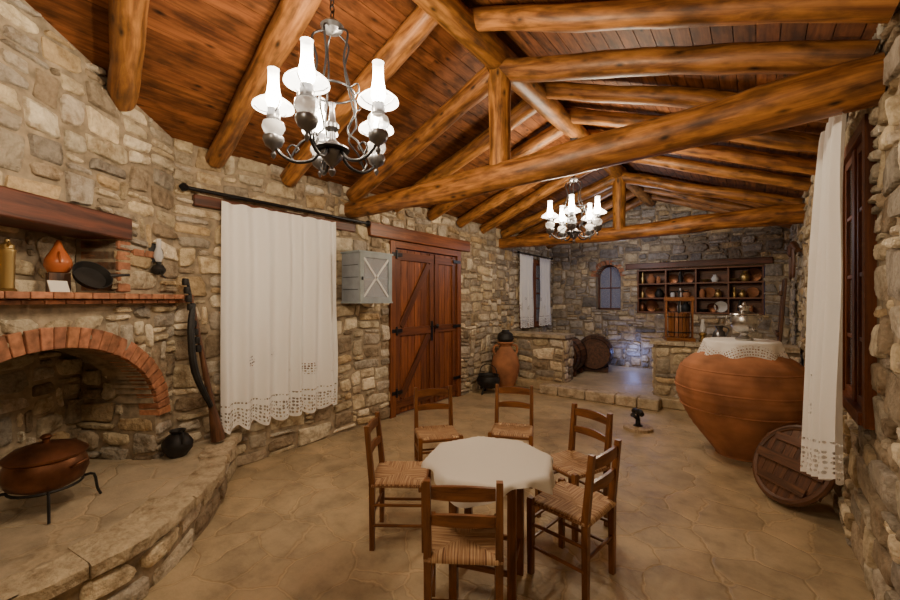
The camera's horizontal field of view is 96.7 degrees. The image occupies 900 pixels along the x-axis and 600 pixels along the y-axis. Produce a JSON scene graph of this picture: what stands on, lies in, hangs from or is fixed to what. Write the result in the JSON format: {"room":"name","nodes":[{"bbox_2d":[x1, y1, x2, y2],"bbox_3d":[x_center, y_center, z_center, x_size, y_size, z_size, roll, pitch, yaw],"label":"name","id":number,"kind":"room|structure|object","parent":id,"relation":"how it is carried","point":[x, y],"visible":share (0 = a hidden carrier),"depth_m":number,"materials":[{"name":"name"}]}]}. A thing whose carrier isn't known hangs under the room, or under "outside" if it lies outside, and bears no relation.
{"room":"traditional dwelling","nodes":[
{"label":"traditional dwelling","id":0,"kind":"room"},
{"bbox_2d":[0,0,176,491],"bbox_3d":[-2.655,-0.254,1.862,0.681,3.807,3.147,0,0,0],"label":"wall","id":1,"kind":"structure","parent":0,"point":[63,137],"depth_m":2.76,"materials":[{"name":"stone"}]},
{"bbox_2d":[0,185,131,239],"bbox_3d":[-2.454,-0.510,2.001,0.310,0.160,1.800,0,0,0],"label":"wooden beam","id":2,"kind":"structure","parent":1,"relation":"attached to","point":[19,209],"depth_m":2.37,"materials":[{"name":"brown wood"}]},
{"bbox_2d":[0,240,193,415],"bbox_3d":[-2.414,0.252,1.935,0.390,1.348,3.067,0,0,0],"label":"fireplace brickwork","id":3,"kind":"object","parent":1,"relation":"attached to","point":[48,338],"visible":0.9,"depth_m":2.73,"materials":[{"name":"orange brick"}]},
{"bbox_2d":[0,239,17,290],"bbox_3d":[-2.430,-0.194,2.199,0.152,0.295,0.080,0,0,37],"label":"coffee grinder","id":4,"kind":"object","parent":3,"relation":"on","point":[8,252],"visible":0.94,"depth_m":2.20,"materials":[{"name":"brown metal"}]},
{"bbox_2d":[43,240,72,291],"bbox_3d":[-2.495,-0.214,2.549,0.149,0.337,0.140,0,0,37],"label":"ceramic bottle","id":5,"kind":"object","parent":3,"relation":"on","point":[58,264],"visible":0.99,"depth_m":2.52,"materials":[{"name":"brown ceramic"}]},
{"bbox_2d":[47,280,69,291],"bbox_3d":[-2.329,-0.081,2.381,0.025,0.068,0.120,0,0,0],"label":"paper card","id":6,"kind":"object","parent":3,"relation":"on","point":[54,286],"visible":0.86,"depth_m":2.38,"materials":[{"name":"beige paper"}]},
{"bbox_2d":[72,261,129,289],"bbox_3d":[-2.308,-0.161,2.644,0.151,0.188,0.321,0,0,17],"label":"frying pan","id":7,"kind":"object","parent":3,"relation":"on","point":[90,275],"visible":1,"depth_m":2.62,"materials":[{"name":"black metal"}]},
{"bbox_2d":[148,243,165,278],"bbox_3d":[-2.295,-0.323,3.142,0.186,0.315,0.118,0,0,-2],"label":"wall lamp","id":8,"kind":"object","parent":1,"relation":"attached to","point":[157,269],"visible":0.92,"depth_m":3.14,"materials":[{"name":"metal"}]},
{"bbox_2d":[172,138,552,466],"bbox_3d":[-0.083,0.114,6.685,0.447,3.073,8.006,0,0,37],"label":"wall","id":9,"kind":"structure","parent":0,"point":[490,287],"depth_m":4.61,"materials":[{"name":"stone"}]},
{"bbox_2d":[192,194,355,231],"bbox_3d":[-1.735,-0.880,4.234,0.100,0.100,1.780,0,0,37],"label":"lintel","id":10,"kind":"object","parent":9,"relation":"attached to","point":[198,200],"visible":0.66,"depth_m":3.77,"materials":[{"name":"brown wood"}]},
{"bbox_2d":[179,182,369,225],"bbox_3d":[-1.662,-0.960,4.216,0.117,0.074,2.100,0,0,37],"label":"curtain rod","id":11,"kind":"object","parent":9,"relation":"attached to","point":[183,186],"visible":1,"depth_m":3.94,"materials":[{"name":"grey metal"}]},
{"bbox_2d":[220,201,337,433],"bbox_3d":[-1.681,0.160,4.105,0.125,2.120,1.277,0,0,37],"label":"lace curtain","id":12,"kind":"object","parent":11,"relation":"hanging from","point":[278,269],"visible":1,"depth_m":4.06,"materials":[{"name":"white fabric"}]},
{"bbox_2d":[252,363,315,368],"bbox_3d":[-1.780,-0.035,4.225,0.180,1.570,1.050,0,0,37],"label":"window","id":13,"kind":"structure","parent":9,"relation":"in","point":[252,363],"depth_m":4.38,"materials":[{"name":"brown wood"}]},
{"bbox_2d":[340,250,392,303],"bbox_3d":[-0.997,-0.265,4.853,0.350,0.610,0.540,0,0,37],"label":"upper cabinet","id":14,"kind":"object","parent":9,"relation":"attached to","point":[366,275],"visible":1,"depth_m":4.73,"materials":[{"name":"grey paint"}]},
{"bbox_2d":[367,221,469,251],"bbox_3d":[-0.382,-0.910,6.007,0.135,0.180,2.240,0,0,37],"label":"lintel","id":15,"kind":"object","parent":9,"relation":"attached to","point":[378,230],"visible":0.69,"depth_m":5.75,"materials":[{"name":"brown wood"}]},
{"bbox_2d":[389,240,460,418],"bbox_3d":[-0.354,0.395,6.074,0.200,2.410,1.620,0,0,37],"label":"door","id":16,"kind":"structure","parent":9,"relation":"in","point":[425,309],"depth_m":5.96,"materials":[{"name":"brown wood"}]},
{"bbox_2d":[519,259,547,328],"bbox_3d":[1.849,-0.150,8.971,0.180,1.500,1.400,0,0,37],"label":"window","id":17,"kind":"structure","parent":9,"relation":"in","point":[535,262],"depth_m":8.92,"materials":[{"name":"brown wood"}]},
{"bbox_2d":[517,251,552,259],"bbox_3d":[1.893,-0.980,8.874,0.108,0.056,1.740,0,0,37],"label":"curtain rod","id":18,"kind":"object","parent":9,"relation":"attached to","point":[518,252],"visible":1,"depth_m":8.76,"materials":[{"name":"grey metal"}]},
{"bbox_2d":[520,254,533,327],"bbox_3d":[1.630,-0.185,8.491,0.063,1.550,0.630,0,0,37],"label":"lace curtain","id":19,"kind":"object","parent":18,"relation":"hanging from","point":[526,261],"visible":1,"depth_m":8.45,"materials":[{"name":"white fabric"}]},
{"bbox_2d":[539,258,550,325],"bbox_3d":[2.201,-0.185,9.243,0.065,1.550,0.600,0,0,37],"label":"lace curtain","id":20,"kind":"object","parent":18,"relation":"hanging from","point":[545,310],"visible":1,"depth_m":9.25,"materials":[{"name":"white fabric"}]},
{"bbox_2d":[29,0,877,233],"bbox_3d":[1.070,-1.728,4.280,5.500,1.105,11.300,0,0,37],"label":"ceiling","id":21,"kind":"structure","parent":0,"point":[199,53],"depth_m":3.15,"materials":[{"name":"brown wood"}]},
{"bbox_2d":[106,0,899,248],"bbox_3d":[1.168,-1.699,4.370,4.473,1.026,9.759,0,0,37],"label":"rafters","id":22,"kind":"object","parent":21,"relation":"attached to","point":[131,19],"visible":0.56,"depth_m":3.05,"materials":[{"name":"brown wood"}]},
{"bbox_2d":[409,0,656,206],"bbox_3d":[1.061,-2.071,4.281,0.241,0.245,10.391,0,0,37],"label":"ridge beam","id":23,"kind":"structure","parent":21,"relation":"attached to","point":[451,16],"depth_m":3.27,"materials":[{"name":"brown wood"}]},
{"bbox_2d":[251,0,398,177],"bbox_3d":[-0.595,-1.300,2.092,0.740,1.320,0.726,0,0,37],"label":"chandelier","id":24,"kind":"object","parent":23,"relation":"hanging from","point":[329,152],"visible":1,"depth_m":2.02,"materials":[{"name":"white glass"}]},
{"bbox_2d":[542,136,606,243],"bbox_3d":[1.516,-1.320,4.827,0.723,1.280,0.741,0,0,37],"label":"chandelier","id":25,"kind":"object","parent":23,"relation":"hanging from","point":[594,214],"visible":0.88,"depth_m":4.82,"materials":[{"name":"grey metal"}]},
{"bbox_2d":[344,39,884,218],"bbox_3d":[0.454,-1.523,3.431,4.446,1.153,0.272,0,0,41],"label":"roof truss","id":26,"kind":"object","parent":21,"relation":"attached to","point":[823,80],"visible":0.98,"depth_m":2.61,"materials":[{"name":"brown wood"}]},
{"bbox_2d":[498,168,804,248],"bbox_3d":[2.742,-1.531,6.427,4.435,1.139,0.277,0,0,38],"label":"roof truss","id":27,"kind":"object","parent":21,"relation":"attached to","point":[783,210],"visible":0.89,"depth_m":5.96,"materials":[{"name":"brown wood"}]},
{"bbox_2d":[136,386,868,599],"bbox_3d":[1.079,1.650,4.210,5.400,0.100,11.400,0,0,37],"label":"floor","id":28,"kind":"structure","parent":0,"point":[694,521],"depth_m":2.76,"materials":[{"name":"beige tile"}]},
{"bbox_2d":[0,432,241,599],"bbox_3d":[-2.291,1.438,2.226,1.356,0.359,3.211,0,0,0],"label":"platform","id":29,"kind":"object","parent":28,"relation":"on","point":[116,543],"visible":1,"depth_m":2.31,"materials":[{"name":"stone"}]},
{"bbox_2d":[0,433,101,523],"bbox_3d":[-2.450,1.040,2.427,0.468,0.454,0.392,0,0,-3],"label":"cauldron","id":30,"kind":"object","parent":29,"relation":"on","point":[44,467],"visible":1,"depth_m":2.31,"materials":[{"name":"metal"}]},
{"bbox_2d":[161,428,193,458],"bbox_3d":[-2.216,1.160,3.255,0.225,0.215,0.220,0,0,37],"label":"jug","id":31,"kind":"object","parent":29,"relation":"on","point":[178,443],"visible":1,"depth_m":3.19,"materials":[{"name":"ceramic"}]},
{"bbox_2d":[182,278,225,442],"bbox_3d":[-2.109,0.529,3.443,0.150,1.422,0.329,0,0,37],"label":"musket","id":32,"kind":"object","parent":29,"relation":"on","point":[217,433],"visible":1,"depth_m":3.39,"materials":[{"name":"brown wood"}]},
{"bbox_2d":[364,411,430,552],"bbox_3d":[-0.347,1.205,2.724,0.410,0.790,0.386,0,0,1],"label":"dining chair","id":33,"kind":"object","parent":28,"relation":"on","point":[388,474],"visible":0.87,"depth_m":2.60,"materials":[{"name":"brown wood"}]},
{"bbox_2d":[414,385,462,492],"bbox_3d":[-0.119,1.205,3.559,0.386,0.790,0.410,0,0,-13],"label":"dining chair","id":34,"kind":"object","parent":28,"relation":"on","point":[437,433],"visible":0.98,"depth_m":3.65,"materials":[{"name":"brown wood"}]},
{"bbox_2d":[423,478,503,599],"bbox_3d":[0.070,1.205,1.974,0.386,0.790,0.410,0,0,3],"label":"dining chair","id":35,"kind":"object","parent":28,"relation":"on","point":[448,538],"visible":1,"depth_m":1.80,"materials":[{"name":"brown wood"}]},
{"bbox_2d":[449,488,523,599],"bbox_3d":[0.215,1.242,2.240,0.656,0.715,0.656,0,0,17],"label":"table","id":36,"kind":"object","parent":28,"relation":"on","point":[514,537],"visible":0.38,"depth_m":2.09,"materials":[{"name":"brown wood"}]},
{"bbox_2d":[421,436,554,507],"bbox_3d":[0.215,0.938,2.240,0.726,0.113,0.726,0,0,17],"label":"tablecloth","id":37,"kind":"object","parent":36,"relation":"on","point":[473,461],"visible":0.97,"depth_m":2.14,"materials":[{"name":"white fabric"}]},
{"bbox_2d":[477,364,499,394],"bbox_3d":[0.660,1.349,6.872,0.400,0.513,0.398,0,0,37],"label":"cauldron","id":38,"kind":"object","parent":28,"relation":"on","point":[485,380],"visible":0.94,"depth_m":6.74,"materials":[{"name":"black metal"}]},
{"bbox_2d":[491,330,519,386],"bbox_3d":[1.003,1.070,7.239,0.510,1.060,0.510,0,0,-8],"label":"terracotta amphora","id":39,"kind":"object","parent":28,"relation":"on","point":[505,360],"visible":0.88,"depth_m":7.08,"materials":[{"name":"ceramic"}]},
{"bbox_2d":[488,384,533,488],"bbox_3d":[0.567,1.205,3.634,0.386,0.790,0.410,0,0,14],"label":"dining chair","id":40,"kind":"object","parent":28,"relation":"on","point":[506,430],"visible":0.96,"depth_m":3.74,"materials":[{"name":"brown wood"}]},
{"bbox_2d":[535,403,612,541],"bbox_3d":[0.901,1.205,2.900,0.410,0.790,0.386,0,0,-31],"label":"dining chair","id":41,"kind":"object","parent":28,"relation":"on","point":[572,464],"visible":0.7,"depth_m":2.90,"materials":[{"name":"brown wood"}]},
{"bbox_2d":[527,439,621,599],"bbox_3d":[0.730,1.205,2.335,0.386,0.790,0.410,0,0,-45],"label":"dining chair","id":42,"kind":"object","parent":28,"relation":"on","point":[583,507],"visible":0.98,"depth_m":2.29,"materials":[{"name":"brown wood"}]},
{"bbox_2d":[539,382,660,410],"bbox_3d":[2.326,1.522,6.385,1.840,0.155,0.250,0,0,37],"label":"stone step","id":43,"kind":"structure","parent":28,"relation":"on","point":[595,395],"depth_m":6.23,"materials":[{"name":"beige stone"}]},
{"bbox_2d":[514,365,685,410],"bbox_3d":[3.452,1.525,7.355,4.450,0.150,2.640,0,0,37],"label":"platform","id":44,"kind":"object","parent":28,"relation":"on","point":[631,380],"visible":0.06,"depth_m":7.12,"materials":[{"name":"beige stone"}]},
{"bbox_2d":[509,330,574,382],"bbox_3d":[1.631,1.120,7.514,1.307,1.011,0.500,0,0,37],"label":"stone wall","id":45,"kind":"structure","parent":44,"relation":"on","point":[546,356],"depth_m":7.22,"materials":[{"name":"beige stone"}]},
{"bbox_2d":[573,337,586,376],"bbox_3d":[2.297,1.082,7.911,0.720,0.725,0.840,0,0,32],"label":"wine barrel","id":46,"kind":"object","parent":44,"relation":"on","point":[580,352],"visible":0.27,"depth_m":7.61,"materials":[{"name":"brown wood"}]},
{"bbox_2d":[581,334,613,372],"bbox_3d":[3.019,1.082,8.328,0.720,0.725,0.840,0,0,22],"label":"wine barrel","id":47,"kind":"object","parent":44,"relation":"on","point":[600,352],"visible":0.76,"depth_m":7.98,"materials":[{"name":"brown wood"}]},
{"bbox_2d":[650,338,799,397],"bbox_3d":[3.894,1.111,5.784,1.740,0.992,0.500,0,0,37],"label":"counter","id":48,"kind":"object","parent":44,"relation":"on","point":[667,356],"depth_m":6.00,"materials":[{"name":"beige stone"}]},
{"bbox_2d":[663,290,695,341],"bbox_3d":[3.482,0.234,6.086,0.400,0.760,0.340,0,0,20],"label":"press","id":49,"kind":"object","parent":48,"relation":"on","point":[678,323],"visible":1,"depth_m":6.01,"materials":[{"name":"brown wood"}]},
{"bbox_2d":[698,332,706,341],"bbox_3d":[3.717,0.449,5.882,0.110,0.330,0.110,0,0,37],"label":"oil lamp","id":50,"kind":"object","parent":48,"relation":"on","point":[702,334],"visible":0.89,"depth_m":5.86,"materials":[{"name":"gold metal"}]},
{"bbox_2d":[712,326,728,336],"bbox_3d":[3.888,0.494,5.776,0.180,0.240,0.180,0,0,-6],"label":"jug","id":51,"kind":"object","parent":48,"relation":"on","point":[718,332],"visible":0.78,"depth_m":5.73,"materials":[{"name":"grey metal"}]},
{"bbox_2d":[775,278,787,341],"bbox_3d":[4.925,0.562,5.987,0.170,1.747,0.535,0,0,37],"label":"threshing sledge","id":52,"kind":"object","parent":44,"relation":"on","point":[782,293],"visible":0.58,"depth_m":5.76,"materials":[{"name":"brown wood"}]},
{"bbox_2d":[623,408,652,433],"bbox_3d":[2.328,1.470,4.955,0.340,0.259,0.340,0,0,1],"label":"cobbler's anvil","id":53,"kind":"object","parent":28,"relation":"on","point":[635,427],"visible":1,"depth_m":4.89,"materials":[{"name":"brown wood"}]},
{"bbox_2d":[674,346,804,461],"bbox_3d":[3.010,1.008,4.143,1.197,1.188,1.197,0,0,-41],"label":"jar","id":54,"kind":"object","parent":28,"relation":"on","point":[734,404],"visible":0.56,"depth_m":3.76,"materials":[{"name":"orange ceramic"}]},
{"bbox_2d":[697,337,788,359],"bbox_3d":[3.014,0.549,4.152,0.772,0.272,0.760,0,0,20],"label":"lace doily","id":55,"kind":"object","parent":54,"relation":"on","point":[721,344],"visible":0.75,"depth_m":3.89,"materials":[{"name":"white fabric"}]},
{"bbox_2d":[725,302,762,340],"bbox_3d":[3.023,0.215,4.104,0.260,0.390,0.260,0,0,-36],"label":"samovar","id":56,"kind":"object","parent":55,"relation":"on","point":[743,321],"visible":1,"depth_m":4.05,"materials":[{"name":"silver metal"}]},
{"bbox_2d":[751,425,836,506],"bbox_3d":[2.681,1.285,3.137,0.331,0.575,0.645,0,0,-7],"label":"lid","id":57,"kind":"object","parent":28,"relation":"on","point":[776,460],"visible":0.78,"depth_m":3.16,"materials":[{"name":"brown wood"}]},
{"bbox_2d":[551,201,791,368],"bbox_3d":[4.362,-0.296,8.543,4.488,3.891,0.448,0,0,37],"label":"wall","id":58,"kind":"structure","parent":0,"point":[576,311],"depth_m":8.49,"materials":[{"name":"stone"}]},
{"bbox_2d":[591,260,624,276],"bbox_3d":[3.587,-0.708,9.021,0.740,0.360,0.230,0,0,37],"label":"trim","id":59,"kind":"structure","parent":58,"relation":"attached to","point":[607,261],"depth_m":8.97,"materials":[{"name":"brown brick"}]},
{"bbox_2d":[598,265,620,309],"bbox_3d":[3.675,-0.290,9.136,0.550,1.020,0.060,0,0,37],"label":"window","id":60,"kind":"structure","parent":58,"relation":"in","point":[610,266],"depth_m":9.16,"materials":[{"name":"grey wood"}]},
{"bbox_2d":[625,257,772,269],"bbox_3d":[4.845,-0.720,7.984,2.500,0.120,0.150,0,0,37],"label":"lintel","id":61,"kind":"object","parent":58,"relation":"attached to","point":[756,260],"depth_m":7.82,"materials":[{"name":"brown wood"}]},
{"bbox_2d":[637,265,763,314],"bbox_3d":[4.952,-0.185,8.040,2.140,0.910,0.330,0,0,37],"label":"wall shelf","id":62,"kind":"object","parent":58,"relation":"attached to","point":[724,273],"visible":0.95,"depth_m":7.97,"materials":[{"name":"brown wood"}]},
{"bbox_2d":[639,268,761,311],"bbox_3d":[4.917,-0.180,8.013,2.109,0.843,0.201,0,0,37],"label":"pottery","id":63,"kind":"object","parent":62,"relation":"on","point":[753,274],"visible":0.84,"depth_m":8.02,"materials":[{"name":"ceramic"}]},
{"bbox_2d":[789,1,899,599],"bbox_3d":[2.984,0.123,2.791,0.450,3.054,10.509,0,0,37],"label":"wall","id":64,"kind":"structure","parent":0,"point":[867,503],"depth_m":1.94,"materials":[{"name":"stone"}]},
{"bbox_2d":[786,241,800,279],"bbox_3d":[4.657,-0.530,5.440,0.108,0.488,1.028,0,0,37],"label":"yoke","id":65,"kind":"object","parent":64,"relation":"attached to","point":[793,247],"visible":1,"depth_m":5.21,"materials":[{"name":"brown wood"}]},
{"bbox_2d":[842,113,876,429],"bbox_3d":[2.501,-0.150,2.399,0.180,1.660,0.850,0,0,37],"label":"window","id":66,"kind":"structure","parent":64,"relation":"in","point":[859,302],"depth_m":2.36,"materials":[{"name":"brown wood"}]},
{"bbox_3d":[2.387,-1.130,2.423,0.110,0.061,1.290,0,0,37],"label":"curtain rod","id":67,"kind":"object","parent":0,"visible":0},
{"bbox_2d":[800,113,846,484],"bbox_3d":[2.202,0.021,2.370,0.151,2.241,0.775,0,0,37],"label":"lace curtain","id":68,"kind":"object","parent":67,"relation":"hanging from","point":[822,420],"visible":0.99,"depth_m":2.20,"materials":[{"name":"white fabric"}]}
]}

